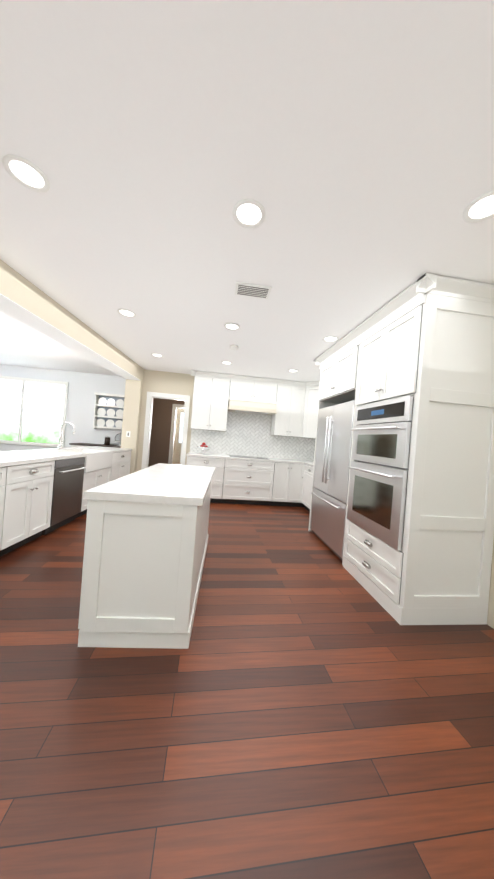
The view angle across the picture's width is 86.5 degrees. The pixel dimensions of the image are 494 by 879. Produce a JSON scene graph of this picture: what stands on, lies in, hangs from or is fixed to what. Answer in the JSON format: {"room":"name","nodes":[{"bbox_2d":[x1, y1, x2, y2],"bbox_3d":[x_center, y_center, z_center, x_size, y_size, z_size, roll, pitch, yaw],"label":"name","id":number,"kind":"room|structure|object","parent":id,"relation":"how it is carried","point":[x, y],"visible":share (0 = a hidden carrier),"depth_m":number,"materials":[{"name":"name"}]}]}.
{"room":"kitchen","nodes":[
{"label":"kitchen","id":0,"kind":"room"},
{"bbox_2d":[0,364,125,450],"bbox_3d":[-4.584,-0.357,6.319,3.830,2.600,0.120,4,0,-7],"label":"wall","id":1,"kind":"structure","parent":0,"point":[83,387],"depth_m":6.32,"materials":[{"name":"grey paint"}]},
{"bbox_2d":[0,376,68,447],"bbox_3d":[-5.262,-0.660,6.147,1.920,1.560,0.046,4,0,-7],"label":"window","id":2,"kind":"structure","parent":1,"relation":"in","point":[33,412],"depth_m":6.18,"materials":[{"name":"white glass"}]},
{"bbox_2d":[93,392,124,429],"bbox_3d":[-3.156,-0.644,6.345,1.000,0.870,0.159,4,0,-7],"label":"shelf","id":3,"kind":"object","parent":1,"relation":"attached to","point":[108,410],"visible":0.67,"depth_m":6.35,"materials":[{"name":"white paint"}]},
{"bbox_2d":[0,259,143,473],"bbox_3d":[-2.186,-0.163,1.104,0.310,2.600,8.850,4,0,-3],"label":"wall","id":4,"kind":"structure","parent":0,"point":[23,300],"depth_m":3.18,"materials":[{"name":"beige paint"}]},
{"bbox_2d":[148,398,153,466],"bbox_3d":[-2.624,-0.207,6.515,0.120,2.600,1.800,4,0,-7],"label":"wall","id":5,"kind":"structure","parent":0,"point":[151,429],"depth_m":7.27,"materials":[{"name":"beige paint"}]},
{"bbox_2d":[149,398,184,466],"bbox_3d":[-1.689,-0.137,7.474,1.970,2.600,0.120,4,0,-7],"label":"wall","id":6,"kind":"structure","parent":0,"point":[160,431],"depth_m":7.33,"materials":[{"name":"brown paint"}]},
{"bbox_2d":[168,404,183,463],"bbox_3d":[-1.815,0.089,7.450,0.710,2.130,0.140,4,0,-7],"label":"door frame","id":7,"kind":"structure","parent":6,"relation":"attached to","point":[172,432],"depth_m":7.35,"materials":[{"name":"white paint"}]},
{"bbox_2d":[172,408,183,464],"bbox_3d":[-1.931,-0.162,10.546,3.320,2.600,0.120,4,0,-7],"label":"wall","id":8,"kind":"structure","parent":0,"point":[176,452],"depth_m":10.39,"materials":[{"name":"beige paint"}]},
{"bbox_2d":[178,412,183,443],"bbox_3d":[-2.085,-0.424,10.444,1.190,1.240,0.030,4,0,-7],"label":"room window","id":9,"kind":"structure","parent":8,"relation":"in","point":[180,427],"depth_m":10.38,"materials":[{"name":"white glass"}]},
{"bbox_2d":[136,370,310,471],"bbox_3d":[-0.416,-0.036,5.814,4.350,2.600,0.120,4,0,-7],"label":"wall","id":10,"kind":"structure","parent":0,"point":[168,382],"depth_m":5.58,"materials":[{"name":"beige paint"}]},
{"bbox_2d":[141,392,189,469],"bbox_3d":[-1.749,0.092,5.645,0.890,2.140,0.140,4,0,-7],"label":"door frame","id":11,"kind":"structure","parent":10,"relation":"attached to","point":[147,428],"depth_m":5.58,"materials":[{"name":"white paint"}]},
{"bbox_2d":[191,371,230,431],"bbox_3d":[-0.758,-0.776,5.523,0.730,1.165,0.338,4,0,-7],"label":"upper cabinet","id":12,"kind":"object","parent":10,"relation":"attached to","point":[209,405],"depth_m":5.36,"materials":[{"name":"white paint"}]},
{"bbox_2d":[190,411,314,460],"bbox_3d":[0.279,-0.109,5.830,2.979,0.989,0.011,4,0,-7],"label":"tile backsplash","id":13,"kind":"structure","parent":10,"relation":"attached to","point":[246,434],"depth_m":5.79,"materials":[{"name":"white tile"}]},
{"bbox_2d":[227,374,278,413],"bbox_3d":[0.118,-0.944,5.570,0.990,0.695,0.449,4,0,-7],"label":"range hood","id":14,"kind":"object","parent":10,"relation":"attached to","point":[247,394],"depth_m":5.43,"materials":[{"name":"white paint"}]},
{"bbox_2d":[271,379,302,436],"bbox_3d":[0.919,-0.647,5.703,0.673,1.165,0.381,4,0,-7],"label":"upper cabinet","id":15,"kind":"object","parent":10,"relation":"attached to","point":[290,407],"depth_m":5.55,"materials":[{"name":"white paint"}]},
{"bbox_2d":[299,381,319,437],"bbox_3d":[1.495,-0.603,5.624,0.673,1.165,0.675,4,0,-7],"label":"upper cabinet","id":16,"kind":"object","parent":10,"relation":"attached to","point":[307,428],"depth_m":5.52,"materials":[{"name":"white paint"}]},
{"bbox_2d":[0,503,493,878],"bbox_3d":[-2.168,1.168,3.533,8.420,0.060,14.020,4,0,-7],"label":"floor","id":17,"kind":"structure","parent":0,"point":[305,705],"depth_m":1.18,"materials":[{"name":"brown wood"}]},
{"bbox_2d":[0,470,3,481],"bbox_3d":[-2.533,0.666,2.047,0.688,0.890,0.782,4,0,-7],"label":"base cabinet","id":18,"kind":"object","parent":17,"relation":"on","point":[1,471],"depth_m":2.36,"materials":[{"name":"white paint"}]},
{"bbox_2d":[0,462,54,556],"bbox_3d":[-2.567,0.662,2.692,0.683,0.890,0.753,4,0,-7],"label":"base cabinet","id":19,"kind":"object","parent":17,"relation":"on","point":[26,483],"depth_m":2.67,"materials":[{"name":"white paint"}]},
{"bbox_2d":[0,446,123,469],"bbox_3d":[-2.603,0.192,3.198,1.044,0.040,4.290,4,0,-7],"label":"countertop","id":20,"kind":"structure","parent":19,"relation":"on","point":[8,459],"depth_m":3.06,"materials":[{"name":"white stone"}]},
{"bbox_2d":[57,422,74,448],"bbox_3d":[-2.796,-0.061,4.106,0.239,0.432,0.130,4,0,-7],"label":"faucet","id":21,"kind":"object","parent":20,"relation":"on","point":[59,446],"visible":1,"depth_m":4.05,"materials":[{"name":"silver metal"}]},
{"bbox_2d":[57,449,112,472],"bbox_3d":[-2.542,0.312,4.077,0.532,0.266,0.798,4,0,-3],"label":"farmhouse sink","id":22,"kind":"object","parent":20,"relation":"in","point":[97,459],"visible":0.33,"depth_m":4.09,"materials":[{"name":"white ceramic"}]},
{"bbox_2d":[42,457,86,534],"bbox_3d":[-2.549,0.665,3.352,0.666,0.884,0.598,4,0,-3],"label":"dishwasher","id":23,"kind":"object","parent":19,"relation":"in","point":[68,475],"visible":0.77,"depth_m":3.31,"materials":[{"name":"silver metal"}]},
{"bbox_2d":[74,467,111,518],"bbox_3d":[-2.645,0.771,4.084,0.702,0.655,0.902,4,0,-7],"label":"base cabinet","id":24,"kind":"object","parent":17,"relation":"on","point":[92,479],"depth_m":3.96,"materials":[{"name":"white paint"}]},
{"bbox_2d":[69,443,120,447],"bbox_3d":[-3.397,0.582,6.141,1.240,0.910,0.531,4,0,-7],"label":"sideboard","id":25,"kind":"object","parent":17,"relation":"on","point":[83,445],"visible":0.06,"depth_m":5.92,"materials":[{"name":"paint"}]},
{"bbox_2d":[104,436,109,444],"bbox_3d":[-3.303,0.030,6.215,0.120,0.200,0.120,4,0,-7],"label":"canister","id":26,"kind":"object","parent":25,"relation":"on","point":[107,440],"visible":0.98,"depth_m":6.17,"materials":[{"name":"brown wood"}]},
{"bbox_2d":[114,433,121,445],"bbox_3d":[-2.997,-0.005,6.211,0.260,0.319,0.260,4,0,-7],"label":"cake dome","id":27,"kind":"object","parent":25,"relation":"on","point":[117,437],"visible":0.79,"depth_m":6.11,"materials":[{"name":"clear glass"}]},
{"bbox_2d":[68,450,131,480],"bbox_3d":[-2.675,0.650,4.880,0.696,0.890,0.933,4,0,-7],"label":"base cabinet","id":28,"kind":"object","parent":17,"relation":"on","point":[121,462],"depth_m":4.88,"materials":[{"name":"white paint"}]},
{"bbox_2d":[78,495,209,648],"bbox_3d":[-0.720,0.805,2.392,0.745,0.890,1.676,4,0,-7],"label":"kitchen island","id":29,"kind":"object","parent":17,"relation":"on","point":[146,540],"depth_m":1.58,"materials":[{"name":"white paint"}]},
{"bbox_2d":[84,463,213,502],"bbox_3d":[-0.674,0.346,2.397,0.763,0.047,1.708,4,0,-7],"label":"island countertop","id":30,"kind":"structure","parent":29,"relation":"on","point":[177,483],"depth_m":1.88,"materials":[{"name":"white stone"}]},
{"bbox_2d":[186,456,225,502],"bbox_3d":[-0.861,0.788,5.385,0.728,0.890,0.635,4,0,-7],"label":"base cabinet","id":31,"kind":"object","parent":17,"relation":"on","point":[217,462],"depth_m":5.10,"materials":[{"name":"white paint"}]},
{"bbox_2d":[222,460,273,504],"bbox_3d":[0.019,0.855,5.491,1.051,0.890,0.635,4,0,-7],"label":"base cabinet","id":32,"kind":"object","parent":17,"relation":"on","point":[269,481],"depth_m":5.18,"materials":[{"name":"white paint"}]},
{"bbox_2d":[186,452,313,463],"bbox_3d":[0.275,0.409,5.511,2.975,0.040,0.645,4,0,-7],"label":"countertop","id":33,"kind":"structure","parent":32,"relation":"on","point":[190,453],"depth_m":5.25,"materials":[{"name":"white stone"}]},
{"bbox_2d":[197,442,209,453],"bbox_3d":[-0.889,0.178,5.367,0.280,0.241,0.280,4,0,-7],"label":"fruit bowl","id":34,"kind":"object","parent":33,"relation":"on","point":[203,447],"visible":1,"depth_m":5.31,"materials":[{"name":"white ceramic"}]},
{"bbox_2d":[229,455,267,458],"bbox_3d":[0.027,0.364,5.489,0.800,0.009,0.500,4,0,-7],"label":"cooktop","id":35,"kind":"object","parent":33,"relation":"in","point":[248,457],"visible":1,"depth_m":5.42,"materials":[{"name":"silver glass"}]},
{"bbox_2d":[270,460,301,506],"bbox_3d":[0.793,0.915,5.563,0.630,0.890,0.676,4,0,-7],"label":"base cabinet","id":36,"kind":"object","parent":17,"relation":"on","point":[287,488],"depth_m":5.27,"materials":[{"name":"white paint"}]},
{"bbox_2d":[298,464,312,511],"bbox_3d":[1.451,0.966,5.032,0.676,0.890,0.658,4,0,-7],"label":"base cabinet","id":37,"kind":"object","parent":17,"relation":"on","point":[304,500],"depth_m":5.12,"materials":[{"name":"white paint"}]},
{"bbox_2d":[310,400,354,559],"bbox_3d":[1.375,0.492,3.453,0.767,1.830,0.995,4,0,-7],"label":"refrigerator","id":38,"kind":"object","parent":17,"relation":"on","point":[331,476],"visible":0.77,"depth_m":3.30,"materials":[{"name":"silver metal"}]},
{"bbox_2d":[342,517,491,624],"bbox_3d":[1.479,1.155,2.471,0.745,0.530,0.845,4,0,-7],"label":"base cabinet","id":39,"kind":"object","parent":17,"relation":"on","point":[435,578],"depth_m":2.04,"materials":[{"name":"white paint"}]},
{"bbox_2d":[347,396,413,550],"bbox_3d":[1.426,0.276,2.455,0.656,1.201,0.791,4,0,-7],"label":"wall oven","id":40,"kind":"object","parent":39,"relation":"in","point":[379,469],"visible":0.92,"depth_m":2.29,"materials":[{"name":"silver metal"}]},
{"bbox_2d":[0,0,493,381],"bbox_3d":[-1.963,-1.504,3.528,8.420,0.100,14.020,4,0,-7],"label":"ceiling","id":41,"kind":"structure","parent":0,"point":[348,145],"depth_m":1.24,"materials":[{"name":"paint"}]},
{"bbox_2d":[2,154,49,192],"bbox_3d":[-1.147,-1.381,1.371,0.190,0.008,0.190,4,0,-7],"label":"recessed light","id":42,"kind":"object","parent":41,"relation":"in","point":[26,173],"visible":1,"depth_m":1.36,"materials":[{"name":"white paint"}]},
{"bbox_2d":[117,309,135,317],"bbox_3d":[-1.331,-1.399,2.910,0.190,0.008,0.190,4,0,-7],"label":"recessed light","id":43,"kind":"object","parent":41,"relation":"in","point":[127,313],"visible":1,"depth_m":2.91,"materials":[{"name":"white paint"}]},
{"bbox_2d":[151,353,162,356],"bbox_3d":[-1.511,-1.415,4.419,0.190,0.008,0.190,4,0,-7],"label":"recessed light","id":44,"kind":"object","parent":41,"relation":"in","point":[156,355],"visible":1,"depth_m":4.42,"materials":[{"name":"white paint"}]},
{"bbox_2d":[221,361,231,364],"bbox_3d":[-0.353,-1.327,4.558,0.190,0.008,0.190,4,0,-7],"label":"recessed light","id":45,"kind":"object","parent":41,"relation":"in","point":[226,362],"visible":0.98,"depth_m":4.55,"materials":[{"name":"white paint"}]},
{"bbox_2d":[224,323,239,329],"bbox_3d":[-0.172,-1.310,3.049,0.190,0.008,0.190,4,0,-7],"label":"recessed light","id":46,"kind":"object","parent":41,"relation":"in","point":[231,326],"visible":0.94,"depth_m":3.05,"materials":[{"name":"white paint"}]},
{"bbox_2d":[230,345,237,349],"bbox_3d":[-0.182,-1.298,3.713,0.120,0.035,0.120,4,0,-7],"label":"smoke detector","id":47,"kind":"object","parent":41,"relation":"attached to","point":[233,347],"visible":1,"depth_m":3.68,"materials":[{"name":"white paint"}]},
{"bbox_2d":[233,199,264,228],"bbox_3d":[0.012,-1.293,1.510,0.190,0.008,0.190,4,0,-7],"label":"recessed light","id":48,"kind":"object","parent":41,"relation":"in","point":[249,213],"visible":1,"depth_m":1.50,"materials":[{"name":"white paint"}]},
{"bbox_2d":[235,282,271,298],"bbox_3d":[0.050,-1.289,2.280,0.300,0.012,0.180,4,0,-7],"label":"ceiling vent","id":49,"kind":"object","parent":41,"relation":"in","point":[252,290],"visible":1,"depth_m":2.26,"materials":[{"name":"white metal"}]},
{"bbox_2d":[322,336,338,341],"bbox_3d":[1.016,-1.219,3.192,0.190,0.008,0.190,4,0,-7],"label":"recessed light","id":50,"kind":"object","parent":41,"relation":"in","point":[330,339],"visible":0.94,"depth_m":3.19,"materials":[{"name":"white paint"}]},
{"bbox_2d":[463,190,493,222],"bbox_3d":[1.235,-1.198,1.355,0.190,0.008,0.190,4,0,-7],"label":"recessed light","id":51,"kind":"object","parent":41,"relation":"in","point":[479,209],"visible":1,"depth_m":1.37,"materials":[{"name":"white paint"}]},
{"bbox_2d":[487,539,493,628],"bbox_3d":[2.211,0.174,1.648,0.350,2.600,9.020,4,0,-7],"label":"wall","id":52,"kind":"structure","parent":0,"point":[490,619],"depth_m":2.05,"materials":[{"name":"beige paint"}]},
{"bbox_2d":[318,329,359,404],"bbox_3d":[1.514,-0.859,3.455,0.745,0.646,1.025,4,0,-7],"label":"upper cabinet","id":53,"kind":"object","parent":52,"relation":"attached to","point":[337,385],"depth_m":3.33,"materials":[{"name":"white paint"}]},
{"bbox_2d":[352,281,493,412],"bbox_3d":[1.625,-0.746,2.467,0.745,0.850,0.845,4,0,-7],"label":"upper cabinet","id":54,"kind":"object","parent":52,"relation":"attached to","point":[426,340],"depth_m":2.03,"materials":[{"name":"white paint"}]}
]}

